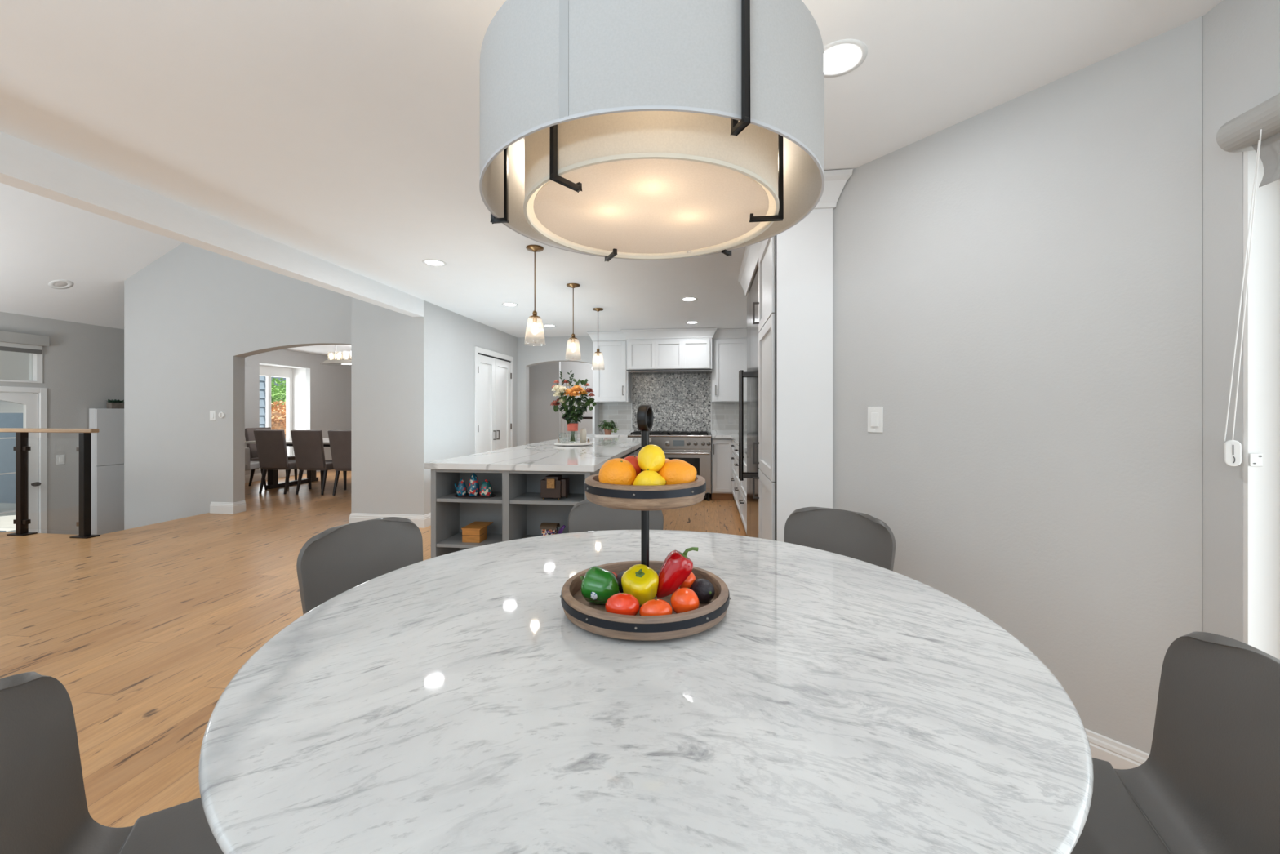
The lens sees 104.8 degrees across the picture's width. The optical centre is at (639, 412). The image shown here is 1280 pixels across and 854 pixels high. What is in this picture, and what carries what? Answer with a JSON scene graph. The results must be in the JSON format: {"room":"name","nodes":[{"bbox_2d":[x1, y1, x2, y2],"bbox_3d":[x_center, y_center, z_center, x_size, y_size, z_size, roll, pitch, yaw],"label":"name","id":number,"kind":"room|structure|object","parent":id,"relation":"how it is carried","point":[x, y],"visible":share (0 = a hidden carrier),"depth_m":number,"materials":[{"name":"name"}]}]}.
{"room":"dining room","nodes":[
{"label":"dining room","id":0,"kind":"room"},
{"bbox_2d":[0,311,124,534],"bbox_3d":[-7.967,0.022,2.764,0.120,3.570,9.800,0,0,8],"label":"wall","id":1,"kind":"structure","parent":0,"point":[83,364],"depth_m":6.41,"materials":[{"name":"paint"}]},
{"bbox_2d":[0,346,42,382],"bbox_3d":[-7.572,-0.613,5.647,0.112,0.500,1.020,0,0,8],"label":"window","id":2,"kind":"structure","parent":1,"relation":"in","point":[35,359],"depth_m":6.10,"materials":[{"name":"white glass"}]},
{"bbox_2d":[0,386,47,533],"bbox_3d":[-7.533,0.750,5.672,0.182,2.114,1.040,0,0,8],"label":"door","id":3,"kind":"structure","parent":1,"relation":"in","point":[35,403],"depth_m":6.08,"materials":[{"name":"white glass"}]},
{"bbox_2d":[0,330,49,354],"bbox_3d":[-7.487,-0.836,5.605,0.089,0.225,1.120,0,0,8],"label":"roller blind","id":4,"kind":"object","parent":1,"relation":"attached to","point":[9,341],"visible":1,"depth_m":5.93,"materials":[{"name":"fabric"}]},
{"bbox_2d":[0,182,182,413],"bbox_3d":[-6.530,-1.951,2.574,7.380,3.923,9.800,0,0,8],"label":"ceiling","id":5,"kind":"structure","parent":0,"point":[43,240],"depth_m":5.67,"materials":[{"name":"paint"}]},
{"bbox_2d":[48,279,73,288],"bbox_3d":[-6.852,-1.513,5.832,0.179,0.096,0.200,0,0,11],"label":"recessed light","id":6,"kind":"object","parent":5,"relation":"in","point":[56,284],"visible":1,"depth_m":5.82,"materials":[{"name":"white plastic"}]},
{"bbox_2d":[124,242,351,529],"bbox_3d":[-4.560,-0.928,6.042,3.920,5.470,0.150,0,0,8],"label":"wall","id":7,"kind":"structure","parent":0,"point":[193,315],"depth_m":6.09,"materials":[{"name":"paint"}]},
{"bbox_2d":[209,500,245,513],"bbox_3d":[-5.104,1.169,6.105,0.326,0.135,0.166,0,0,8],"label":"baseboard","id":8,"kind":"structure","parent":7,"relation":"attached to","point":[239,506],"depth_m":6.03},
{"bbox_2d":[244,349,351,475],"bbox_3d":[-6.859,0.017,9.577,0.100,2.440,4.200,0,0,8],"label":"wall","id":9,"kind":"structure","parent":0,"point":[328,388],"depth_m":10.21,"materials":[{"name":"paint"}]},
{"bbox_2d":[244,468,319,482],"bbox_3d":[-6.775,1.169,9.768,0.016,0.135,3.600,0,0,8],"label":"baseboard","id":10,"kind":"structure","parent":9,"relation":"attached to","point":[257,477],"depth_m":9.07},
{"bbox_2d":[259,363,306,456],"bbox_3d":[-7.116,0.067,9.540,0.400,2.060,1.280,0,0,8],"label":"bay","id":11,"kind":"object","parent":9,"relation":"attached to","point":[299,375],"visible":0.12,"depth_m":10.11,"materials":[{"name":"paint"}]},
{"bbox_2d":[259,364,292,456],"bbox_3d":[-7.254,0.070,9.559,0.080,1.944,1.160,0,0,8],"label":"window","id":12,"kind":"structure","parent":11,"relation":"attached to","point":[268,371],"depth_m":9.94,"materials":[{"name":"white wood"}]},
{"bbox_2d":[283,344,351,359],"bbox_3d":[-4.895,-1.253,8.900,5.770,0.100,5.430,0,0,8],"label":"ceiling","id":13,"kind":"structure","parent":0,"point":[342,349],"depth_m":9.49,"materials":[{"name":"paint"}]},
{"bbox_2d":[320,344,351,365],"bbox_3d":[-4.957,-1.003,8.318,0.760,0.400,0.260,0,0,8],"label":"dining chandelier","id":14,"kind":"object","parent":13,"relation":"hanging from","point":[331,362],"visible":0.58,"depth_m":8.28,"materials":[{"name":"silver metal"}]},
{"bbox_2d":[0,469,746,827],"bbox_3d":[-3.900,1.337,4.397,12.120,0.200,14.100,0,0,8],"label":"floor","id":15,"kind":"structure","parent":0,"point":[144,629],"depth_m":2.98,"materials":[{"name":"brown wood"}]},
{"bbox_2d":[0,427,100,538],"bbox_3d":[-6.391,0.700,5.007,2.020,1.075,0.110,0,0,8],"label":"glass railing","id":16,"kind":"object","parent":15,"relation":"on","point":[21,448],"visible":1,"depth_m":4.94,"materials":[{"name":"black metal"}]},
{"bbox_2d":[0,671,223,853],"bbox_3d":[-0.703,0.824,0.774,0.582,0.829,0.471,0,0,-27],"label":"dining chair","id":17,"kind":"object","parent":15,"relation":"on","point":[44,810],"visible":0.65,"depth_m":0.82,"materials":[{"name":"grey leather"}]},
{"bbox_2d":[244,447,266,489],"bbox_3d":[-6.211,0.887,7.576,0.651,0.704,0.599,0,0,-3],"label":"armchair","id":18,"kind":"object","parent":15,"relation":"on","point":[249,465],"visible":0.22,"depth_m":7.44,"materials":[{"name":"fabric"}]},
{"bbox_2d":[244,426,297,485],"bbox_3d":[-6.321,0.752,8.457,0.622,0.976,0.480,0,0,8],"label":"upholstered chair","id":19,"kind":"object","parent":15,"relation":"on","point":[249,432],"visible":0.38,"depth_m":8.30,"materials":[{"name":"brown fabric"}]},
{"bbox_2d":[253,429,311,493],"bbox_3d":[-5.545,0.752,7.678,0.480,0.976,0.622,0,0,8],"label":"upholstered chair","id":20,"kind":"object","parent":15,"relation":"on","point":[271,446],"visible":0.96,"depth_m":7.44,"materials":[{"name":"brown fabric"}]},
{"bbox_2d":[244,438,329,488],"bbox_3d":[-4.963,0.852,8.269,2.700,0.770,1.100,0,0,8],"label":"dining table","id":21,"kind":"object","parent":15,"relation":"on","point":[273,474],"visible":0.08,"depth_m":8.04,"materials":[{"name":"brown wood"}]},
{"bbox_2d":[290,430,346,494],"bbox_3d":[-4.931,0.752,7.597,0.480,0.976,0.622,0,0,8],"label":"upholstered chair","id":22,"kind":"object","parent":15,"relation":"on","point":[308,445],"visible":0.95,"depth_m":7.36,"materials":[{"name":"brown fabric"}]},
{"bbox_2d":[328,430,351,495],"bbox_3d":[-4.326,0.752,7.518,0.480,0.976,0.622,0,0,8],"label":"upholstered chair","id":23,"kind":"object","parent":15,"relation":"on","point":[340,441],"visible":0.48,"depth_m":7.27,"materials":[{"name":"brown fabric"}]},
{"bbox_2d":[296,516,422,614],"bbox_3d":[-0.817,0.824,1.707,0.582,0.829,0.471,0,0,31],"label":"dining chair","id":24,"kind":"object","parent":15,"relation":"on","point":[338,559],"visible":0.33,"depth_m":1.80,"materials":[{"name":"grey leather"}]},
{"bbox_2d":[351,297,447,515],"bbox_3d":[-2.710,-1.363,5.581,0.850,5.200,0.480,0,0,8],"label":"wall pier","id":25,"kind":"object","parent":15,"relation":"on","point":[399,361],"visible":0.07,"depth_m":5.36,"materials":[{"name":"paint"}]},
{"bbox_2d":[349,512,431,528],"bbox_3d":[-2.665,1.169,5.920,0.882,0.135,1.196,0,0,8],"label":"baseboard","id":26,"kind":"object","parent":25,"relation":"attached to","point":[420,521],"visible":0.39,"depth_m":5.34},
{"bbox_2d":[431,443,649,558],"bbox_3d":[-0.588,0.800,4.666,1.107,0.878,3.181,0,0,8],"label":"kitchen island","id":27,"kind":"object","parent":15,"relation":"on","point":[517,510],"visible":0.17,"depth_m":3.31,"materials":[{"name":"grey wood"}]},
{"bbox_2d":[436,532,502,548],"bbox_3d":[-1.067,0.854,3.282,0.444,0.022,0.300,0,0,7],"label":"shelf","id":28,"kind":"object","parent":27,"relation":"attached to","point":[453,540],"depth_m":3.21,"materials":[{"name":"wood"}]},
{"bbox_2d":[436,491,502,503],"bbox_3d":[-1.067,0.564,3.282,0.444,0.022,0.300,0,0,7],"label":"shelf","id":29,"kind":"object","parent":27,"relation":"attached to","point":[448,496],"depth_m":3.16,"materials":[{"name":"wood"}]},
{"bbox_2d":[454,493,496,497],"bbox_3d":[-1.086,0.549,3.245,0.280,0.008,0.174,0,0,8],"label":"serving plate","id":30,"kind":"object","parent":27,"relation":"on","point":[467,495],"visible":0.67,"depth_m":3.20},
{"bbox_2d":[453,478,466,495],"bbox_3d":[-1.179,0.491,3.251,0.076,0.108,0.064,0,0,42],"label":"enamel pot","id":31,"kind":"object","parent":30,"relation":"on","point":[461,489],"visible":1,"depth_m":3.23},
{"bbox_2d":[467,472,479,496],"bbox_3d":[-1.092,0.470,3.236,0.072,0.150,0.072,0,0,8],"label":"jug","id":32,"kind":"object","parent":30,"relation":"on","point":[473,485],"visible":0.94,"depth_m":3.21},
{"bbox_2d":[479,479,493,496],"bbox_3d":[-1.008,0.492,3.225,0.084,0.105,0.084,0,0,8],"label":"teapot","id":33,"kind":"object","parent":30,"relation":"on","point":[486,488],"visible":1,"depth_m":3.20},
{"bbox_2d":[461,520,493,542],"bbox_3d":[-1.076,0.792,3.263,0.145,0.102,0.162,0,0,8],"label":"wooden box","id":34,"kind":"object","parent":27,"relation":"on","point":[475,531],"visible":1,"depth_m":3.19,"materials":[{"name":"brown wood"}]},
{"bbox_2d":[424,437,651,471],"bbox_3d":[-0.617,0.343,4.673,1.107,0.040,3.234,0,0,8],"label":"island countertop","id":35,"kind":"structure","parent":27,"relation":"on","point":[545,455],"depth_m":3.51,"materials":[{"name":"stone"}]},
{"bbox_2d":[554,438,593,445],"bbox_3d":[-0.655,0.291,4.867,0.384,0.063,0.384,0,0,8],"label":"marble board","id":36,"kind":"object","parent":35,"relation":"on","point":[562,443],"visible":0.97,"depth_m":4.76,"materials":[{"name":"stone"}]},
{"bbox_2d":[567,422,577,431],"bbox_3d":[-0.665,0.175,4.869,0.132,0.246,0.132,0,0,8],"label":"glass vase","id":37,"kind":"object","parent":36,"relation":"on","point":[571,427],"visible":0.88,"depth_m":4.82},
{"bbox_2d":[550,370,596,441],"bbox_3d":[-0.667,-0.062,4.875,0.424,0.699,0.340,0,0,-19],"label":"flower bouquet","id":38,"kind":"object","parent":37,"relation":"in","point":[571,415],"visible":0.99,"depth_m":4.82,"materials":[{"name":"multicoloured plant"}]},
{"bbox_2d":[509,492,584,505],"bbox_3d":[-0.561,0.564,3.216,0.484,0.022,0.300,0,0,7],"label":"shelf","id":39,"kind":"object","parent":27,"relation":"attached to","point":[529,498],"depth_m":3.13,"materials":[{"name":"wood"}]},
{"bbox_2d":[539,522,565,535],"bbox_3d":[-0.551,0.776,3.163,0.162,0.131,0.097,0,0,8],"label":"wagon","id":40,"kind":"object","parent":27,"relation":"on","point":[548,528],"visible":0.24,"depth_m":3.14,"materials":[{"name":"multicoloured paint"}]},
{"bbox_2d":[540,474,568,499],"bbox_3d":[-0.544,0.479,3.148,0.160,0.148,0.112,0,0,8],"label":"chest","id":41,"kind":"object","parent":27,"relation":"on","point":[553,486],"visible":1,"depth_m":3.11,"materials":[{"name":"brown wood"}]},
{"bbox_2d":[568,499,663,533],"bbox_3d":[-0.089,0.824,2.125,0.471,0.829,0.582,0,0,-6],"label":"dining chair","id":42,"kind":"object","parent":15,"relation":"on","point":[585,515],"visible":0.16,"depth_m":2.37,"materials":[{"name":"grey leather"}]},
{"bbox_2d":[198,529,1093,853],"bbox_3d":[0.008,0.857,1.204,1.619,0.760,1.619,0,0,0],"label":"round dining table","id":43,"kind":"object","parent":15,"relation":"on","point":[451,703],"visible":0.95,"depth_m":0.75,"materials":[{"name":"stone"}]},
{"bbox_2d":[560,404,730,640],"bbox_3d":[0.013,0.229,1.200,0.404,0.496,0.405,0,0,0],"label":"tiered stand","id":44,"kind":"object","parent":43,"relation":"on","point":[594,618],"visible":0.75,"depth_m":1.07,"materials":[{"name":"brown wood"}]},
{"bbox_2d":[579,565,619,604],"bbox_3d":[-0.096,0.412,1.174,0.091,0.086,0.092,0,0,-12],"label":"bell pepper","id":45,"kind":"object","parent":44,"relation":"on","point":[598,584],"visible":0.94,"depth_m":1.14,"materials":[{"name":"food"}]},
{"bbox_2d":[598,457,636,484],"bbox_3d":[-0.052,0.150,1.145,0.088,0.086,0.089,0,0,34],"label":"orange","id":46,"kind":"object","parent":44,"relation":"in","point":[616,470],"visible":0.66,"depth_m":1.11,"materials":[{"name":"food"}]},
{"bbox_2d":[604,592,639,615],"bbox_3d":[-0.038,0.426,1.082,0.076,0.057,0.059,0,0,0],"label":"tomato","id":47,"kind":"object","parent":44,"relation":"in","point":[624,603],"visible":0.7,"depth_m":1.06,"materials":[{"name":"food"}]},
{"bbox_2d":[623,455,640,475],"bbox_3d":[-0.018,0.140,1.228,0.068,0.065,0.068,0,0,27],"label":"nectarine","id":48,"kind":"object","parent":44,"relation":"on","point":[633,460],"visible":0.27,"depth_m":1.20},
{"bbox_2d":[621,564,658,605],"bbox_3d":[0.001,0.407,1.156,0.085,0.090,0.086,0,0,41],"label":"bell pepper","id":49,"kind":"object","parent":44,"relation":"on","point":[641,581],"visible":0.85,"depth_m":1.13,"materials":[{"name":"food"}]},
{"bbox_2d":[584,473,706,510],"bbox_3d":[0.012,0.187,1.199,0.294,0.056,0.297,0,0,7],"label":"tray","id":50,"kind":"object","parent":44,"relation":"on","point":[619,496],"depth_m":1.07,"materials":[{"name":"brown wood"}]},
{"bbox_2d":[560,560,730,640],"bbox_3d":[0.014,0.447,1.199,0.406,0.053,0.408,0,0,7],"label":"tray","id":51,"kind":"object","parent":44,"relation":"on","point":[594,618],"depth_m":1.04,"materials":[{"name":"brown wood"}]},
{"bbox_2d":[632,470,666,485],"bbox_3d":[0.020,0.162,1.118,0.064,0.061,0.063,0,0,38],"label":"lemon","id":52,"kind":"object","parent":44,"relation":"on","point":[646,477],"visible":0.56,"depth_m":1.10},
{"bbox_2d":[637,444,665,471],"bbox_3d":[0.026,0.109,1.155,0.068,0.067,0.067,0,0,-37],"label":"lemon","id":53,"kind":"object","parent":52,"relation":"on","point":[650,457],"visible":0.9,"depth_m":1.13,"materials":[{"name":"food"}]},
{"bbox_2d":[639,599,672,615],"bbox_3d":[0.035,0.431,1.068,0.072,0.051,0.052,0,0,-9],"label":"tomato","id":54,"kind":"object","parent":44,"relation":"in","point":[653,606],"visible":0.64,"depth_m":1.05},
{"bbox_2d":[656,546,697,597],"bbox_3d":[0.085,0.383,1.177,0.091,0.118,0.078,0,0,30],"label":"bell pepper","id":55,"kind":"object","parent":44,"relation":"on","point":[677,566],"visible":0.91,"depth_m":1.16,"materials":[{"name":"food"}]},
{"bbox_2d":[657,458,697,484],"bbox_3d":[0.083,0.153,1.160,0.088,0.086,0.088,0,0,-40],"label":"orange","id":56,"kind":"object","parent":44,"relation":"in","point":[675,471],"visible":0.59,"depth_m":1.13,"materials":[{"name":"food"}]},
{"bbox_2d":[670,587,699,613],"bbox_3d":[0.101,0.425,1.105,0.063,0.061,0.065,0,0,36],"label":"tomato","id":57,"kind":"object","parent":44,"relation":"in","point":[683,599],"visible":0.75,"depth_m":1.08,"materials":[{"name":"food"}]},
{"bbox_2d":[679,572,695,588],"bbox_3d":[0.113,0.412,1.212,0.049,0.048,0.052,0,0,40],"label":"tomato","id":58,"kind":"object","parent":44,"relation":"in","point":[691,579],"visible":0.26,"depth_m":1.19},
{"bbox_2d":[689,578,715,603],"bbox_3d":[0.149,0.431,1.192,0.069,0.056,0.060,0,0,34],"label":"avocado","id":59,"kind":"object","parent":44,"relation":"on","point":[704,588],"visible":0.88,"depth_m":1.17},
{"bbox_2d":[627,431,711,501],"bbox_3d":[0.450,0.763,7.226,1.169,0.948,0.734,0,0,8],"label":"gas range","id":60,"kind":"object","parent":15,"relation":"on","point":[693,447],"visible":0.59,"depth_m":6.89,"materials":[{"name":"metal"}]},
{"bbox_2d":[627,433,711,437],"bbox_3d":[0.453,0.334,7.250,1.169,0.027,0.686,0,0,7],"label":"cooktop","id":61,"kind":"object","parent":60,"relation":"in","point":[632,435],"depth_m":6.95,"materials":[{"name":"metal"}]},
{"bbox_2d":[662,448,711,493],"bbox_3d":[0.456,0.737,7.278,1.169,0.800,0.630,0,0,7],"label":"oven","id":62,"kind":"object","parent":60,"relation":"in","point":[708,491],"depth_m":6.92,"materials":[{"name":"metal"}]},
{"bbox_2d":[711,436,733,499],"bbox_3d":[1.192,0.800,7.176,0.300,0.874,0.660,0,0,8],"label":"base cabinet","id":63,"kind":"object","parent":15,"relation":"on","point":[722,451],"visible":0.95,"depth_m":6.90,"materials":[{"name":"white wood"}]},
{"bbox_2d":[730,440,736,502],"bbox_3d":[1.526,0.800,6.417,0.674,0.874,0.803,0,0,8],"label":"base cabinet","id":64,"kind":"object","parent":15,"relation":"on","point":[733,458],"visible":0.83,"depth_m":6.45,"materials":[{"name":"white wood"}]},
{"bbox_2d":[733,444,741,515],"bbox_3d":[1.421,0.800,5.622,0.674,0.874,0.798,0,0,8],"label":"base cabinet","id":65,"kind":"object","parent":15,"relation":"on","point":[738,490],"visible":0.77,"depth_m":5.75,"materials":[{"name":"white wood"}]},
{"bbox_2d":[738,451,746,533],"bbox_3d":[1.317,0.800,4.829,0.674,0.874,0.798,0,0,8],"label":"base cabinet","id":66,"kind":"object","parent":15,"relation":"on","point":[743,501],"visible":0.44,"depth_m":4.87,"materials":[{"name":"white wood"}]},
{"bbox_2d":[711,430,746,452],"bbox_3d":[1.346,0.318,5.953,0.925,0.091,3.035,0,0,8],"label":"countertop","id":67,"kind":"structure","parent":66,"relation":"on","point":[733,434],"depth_m":6.85,"materials":[{"name":"stone"}]},
{"bbox_2d":[738,268,759,537],"bbox_3d":[1.154,0.107,3.807,0.730,2.260,1.150,0,0,8],"label":"refrigerator","id":68,"kind":"object","parent":15,"relation":"on","point":[752,374],"visible":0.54,"depth_m":4.01,"materials":[{"name":"metal"}]},
{"bbox_2d":[737,168,853,542],"bbox_3d":[1.108,0.019,3.406,0.717,2.436,1.956,0,0,8],"label":"pantry cabinet","id":69,"kind":"object","parent":15,"relation":"on","point":[760,255],"depth_m":2.54,"materials":[{"name":"wood"}]},
{"bbox_2d":[784,506,895,570],"bbox_3d":[0.654,0.824,1.882,0.471,0.829,0.582,0,0,44],"label":"dining chair","id":70,"kind":"object","parent":15,"relation":"on","point":[864,537],"visible":0.37,"depth_m":2.05,"materials":[{"name":"grey leather"}]},
{"bbox_2d":[1070,631,1279,853],"bbox_3d":[0.789,0.824,0.905,0.582,0.829,0.471,0,0,24],"label":"dining chair","id":71,"kind":"object","parent":15,"relation":"on","point":[1208,782],"visible":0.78,"depth_m":0.88,"materials":[{"name":"grey leather"}]},
{"bbox_3d":[-0.414,0.800,7.387,0.570,0.874,0.660,0,0,7],"label":"base cabinet","id":72,"kind":"object","parent":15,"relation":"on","visible":0},
{"bbox_2d":[586,429,634,437],"bbox_3d":[-0.460,0.318,7.387,0.660,0.091,0.668,0,0,8],"label":"countertop","id":73,"kind":"structure","parent":72,"relation":"on","point":[620,433],"depth_m":7.09,"materials":[{"name":"stone"}]},
{"bbox_2d":[592,402,599,433],"bbox_3d":[-0.678,0.085,7.588,0.035,0.476,0.330,0,0,8],"label":"panel","id":74,"kind":"object","parent":73,"relation":"on","point":[596,408],"visible":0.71,"depth_m":7.53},
{"bbox_2d":[597,419,618,434],"bbox_3d":[-0.471,0.217,7.240,0.313,0.212,0.296,0,0,-6],"label":"potted plant","id":75,"kind":"object","parent":73,"relation":"on","point":[607,428],"visible":0.99,"depth_m":7.19,"materials":[{"name":"green plant"}]},
{"bbox_2d":[447,309,517,458],"bbox_3d":[-2.174,0.017,6.928,0.140,2.440,2.330,0,0,8],"label":"wall","id":76,"kind":"structure","parent":0,"point":[464,333],"depth_m":6.21,"materials":[{"name":"paint"}]},
{"bbox_2d":[474,346,513,453],"bbox_3d":[-2.076,0.185,7.082,0.074,2.104,1.280,0,0,8],"label":"door","id":77,"kind":"structure","parent":76,"relation":"in","point":[493,371],"depth_m":7.00,"materials":[{"name":"white wood"}]},
{"bbox_2d":[528,361,560,444],"bbox_3d":[-2.095,0.017,9.101,1.270,2.440,0.100,0,0,8],"label":"wall","id":78,"kind":"structure","parent":0,"point":[544,424],"depth_m":9.01,"materials":[{"name":"paint"}]},
{"bbox_2d":[560,361,593,434],"bbox_3d":[-0.246,0.017,10.774,4.500,2.440,0.100,0,0,8],"label":"wall","id":79,"kind":"structure","parent":0,"point":[582,371],"depth_m":10.86,"materials":[{"name":"paint"}]},
{"bbox_2d":[0,0,1222,337],"bbox_3d":[0.252,-1.278,2.261,5.890,0.150,10.950,0,0,8],"label":"ceiling","id":80,"kind":"structure","parent":0,"point":[345,134],"depth_m":1.93,"materials":[{"name":"paint"}]},
{"bbox_2d":[422,258,446,266],"bbox_3d":[-1.652,-1.202,3.959,0.180,0.005,0.180,0,0,8],"label":"recessed light","id":81,"kind":"object","parent":80,"relation":"in","point":[428,261],"visible":1,"depth_m":3.95,"materials":[{"name":"white plastic"}]},
{"bbox_2d":[524,244,545,346],"bbox_3d":[-0.768,-0.849,3.601,0.150,0.708,0.150,0,0,8],"label":"glass pendant","id":82,"kind":"object","parent":80,"relation":"hanging from","point":[535,248],"visible":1,"depth_m":3.59,"materials":[{"name":"glass"}]},
{"bbox_2d":[564,283,581,360],"bbox_3d":[-0.630,-0.849,4.652,0.150,0.708,0.150,0,0,8],"label":"glass pendant","id":83,"kind":"object","parent":80,"relation":"hanging from","point":[573,286],"visible":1,"depth_m":4.64,"materials":[{"name":"glass"}]},
{"bbox_2d":[479,0,824,261],"bbox_3d":[0.021,-0.829,1.204,0.806,0.748,0.796,0,0,0],"label":"drum chandelier","id":84,"kind":"object","parent":80,"relation":"hanging from","point":[651,129],"visible":1,"depth_m":0.92,"materials":[{"name":"fabric"}]},
{"bbox_2d":[533,159,768,253],"bbox_3d":[0.026,-0.479,1.204,0.560,0.003,0.560,0,0,0],"label":"diffuser","id":85,"kind":"object","parent":84,"relation":"attached to","point":[622,206],"depth_m":1.14,"materials":[{"name":"glass"}]},
{"bbox_2d":[823,39,867,77],"bbox_3d":[0.676,-1.202,1.678,0.180,0.005,0.180,0,0,8],"label":"recessed light","id":86,"kind":"object","parent":80,"relation":"in","point":[841,57],"visible":0.77,"depth_m":1.67,"materials":[{"name":"white plastic"}]},
{"bbox_2d":[517,336,711,445],"bbox_3d":[-0.432,0.017,7.791,3.090,2.440,0.164,0,0,8],"label":"wall","id":87,"kind":"structure","parent":0,"point":[677,402],"depth_m":7.63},
{"bbox_2d":[586,331,631,402],"bbox_3d":[-0.463,-0.677,7.522,0.612,1.048,0.406,0,0,8],"label":"upper cabinet","id":88,"kind":"object","parent":87,"relation":"attached to","point":[612,384],"visible":0.99,"depth_m":7.38,"materials":[{"name":"white wood"}]},
{"bbox_2d":[711,328,746,402],"bbox_3d":[1.343,-0.677,7.284,0.562,1.047,0.406,0,0,8],"label":"upper cabinet","id":89,"kind":"object","parent":87,"relation":"attached to","point":[729,346],"visible":0.86,"depth_m":7.15,"materials":[{"name":"white wood"}]},
{"bbox_2d":[832,16,1202,754],"bbox_3d":[1.388,0.017,2.022,0.125,2.440,1.319,0,0,-37],"label":"wall","id":90,"kind":"structure","parent":0,"point":[1017,283],"depth_m":1.79,"materials":[{"name":"paint"}]},
{"bbox_2d":[867,406,883,432],"bbox_3d":[1.116,0.035,2.341,0.013,0.122,0.075,0,0,-35],"label":"light switch","id":91,"kind":"object","parent":90,"relation":"attached to","point":[875,414],"visible":1,"depth_m":2.34,"materials":[{"name":"white plastic"}]},
{"bbox_2d":[1084,728,1149,768],"bbox_3d":[1.340,1.169,2.014,0.016,0.135,1.267,0,0,-35],"label":"baseboard","id":92,"kind":"structure","parent":90,"relation":"attached to","point":[1120,755],"depth_m":1.65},
{"bbox_2d":[1202,0,1279,642],"bbox_3d":[1.455,0.017,-0.898,0.120,2.440,5.000,0,0,8],"label":"wall","id":93,"kind":"structure","parent":0,"point":[1241,38],"depth_m":1.43,"materials":[{"name":"paint"}]},
{"bbox_2d":[1216,93,1279,440],"bbox_3d":[1.477,-0.360,0.112,0.096,0.885,2.616,0,0,8],"label":"roller blind","id":94,"kind":"object","parent":93,"relation":"attached to","point":[1257,129],"visible":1,"depth_m":1.30,"materials":[{"name":"fabric"}]},
{"bbox_2d":[1223,440,1241,466],"bbox_3d":[1.669,0.115,1.387,0.020,0.074,0.031,0,0,-45],"label":"cord tensioner","id":95,"kind":"object","parent":94,"relation":"hanging from","point":[1232,448],"visible":1,"depth_m":1.38,"materials":[{"name":"white plastic"}]},
{"bbox_2d":[1243,150,1279,659],"bbox_3d":[1.603,0.212,-0.011,0.178,2.050,2.796,0,0,8],"label":"patio door","id":96,"kind":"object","parent":93,"relation":"attached to","point":[1261,331],"visible":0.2,"depth_m":1.37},
{"bbox_2d":[1249,453,1262,466],"bbox_3d":[1.712,0.132,1.368,0.031,0.036,0.006,0,0,8],"label":"bracket","id":97,"kind":"object","parent":96,"relation":"attached to","point":[1255,459],"visible":1,"depth_m":1.37,"materials":[{"name":"white plastic"}]},
{"bbox_3d":[0.724,0.017,7.646,2.760,2.440,0.150,0,0,7],"label":"wall","id":98,"kind":"structure","parent":0,"visible":0},
{"bbox_2d":[621,327,717,374],"bbox_3d":[0.444,-0.894,7.337,1.389,0.613,0.536,0,0,8],"label":"range hood","id":99,"kind":"object","parent":98,"relation":"attached to","point":[672,350],"visible":0.98,"depth_m":7.13,"materials":[{"name":"wood"}]},
{"bbox_2d":[599,402,746,430],"bbox_3d":[0.669,0.062,7.571,2.690,0.430,0.011,0,0,8],"label":"tiled wall","id":100,"kind":"structure","parent":98,"relation":"attached to","point":[721,411],"depth_m":7.51,"materials":[{"name":"tile"}]},
{"bbox_3d":[-6.476,1.907,6.198,2.340,0.200,2.200,0,0,7],"label":"floor","id":101,"kind":"structure","parent":0,"visible":0},
{"bbox_2d":[88,408,124,534],"bbox_3d":[-7.298,0.878,6.771,0.118,1.858,0.360,0,0,8],"label":"cabinet","id":102,"kind":"object","parent":101,"relation":"on","point":[108,444],"visible":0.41,"depth_m":6.71,"materials":[{"name":"wood"}]},
{"bbox_2d":[106,399,124,408],"bbox_3d":[-7.291,-0.117,6.867,0.147,0.132,0.215,0,0,8],"label":"succulent planter","id":103,"kind":"object","parent":102,"relation":"on","point":[119,404],"visible":0.95,"depth_m":6.82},
{"bbox_3d":[-2.916,-2.583,1.261,0.128,2.760,8.140,0,0,7],"label":"wall","id":104,"kind":"structure","parent":0,"visible":0},
{"bbox_2d":[0,131,423,316],"bbox_3d":[-2.915,-1.114,1.261,0.130,0.178,8.140,0,0,8],"label":"beam","id":105,"kind":"structure","parent":104,"relation":"attached to","point":[24,166],"depth_m":2.77,"materials":[{"name":"paint"}]},
{"label":"outside","id":106,"kind":"structure","parent":0,"visible":0},
{"bbox_2d":[0,502,15,532],"bbox_3d":[-17.364,1.912,14.894,21.680,0.150,45.000,0,0,8],"label":"ground","id":107,"kind":"structure","parent":106,"point":[6,519],"depth_m":8.56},
{"bbox_2d":[0,375,266,502],"bbox_3d":[-11.167,0.027,11.325,3.300,3.620,3.700,0,0,8],"label":"building","id":108,"kind":"structure","parent":107,"relation":"on","point":[7,455],"depth_m":9.98,"materials":[{"name":"blue"}]},
{"bbox_2d":[271,377,285,411],"bbox_3d":[-13.633,-0.004,18.149,3.255,2.660,2.988,0,0,35],"label":"shrub","id":109,"kind":"object","parent":107,"relation":"on","point":[277,393],"visible":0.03,"depth_m":17.67,"materials":[{"name":"green plant"}]},
{"bbox_2d":[271,400,285,437],"bbox_3d":[-11.029,0.912,15.071,2.903,2.592,2.490,0,0,4],"label":"hedge","id":110,"kind":"object","parent":107,"relation":"on","point":[277,417],"visible":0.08,"depth_m":14.55,"materials":[{"name":"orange plant"}]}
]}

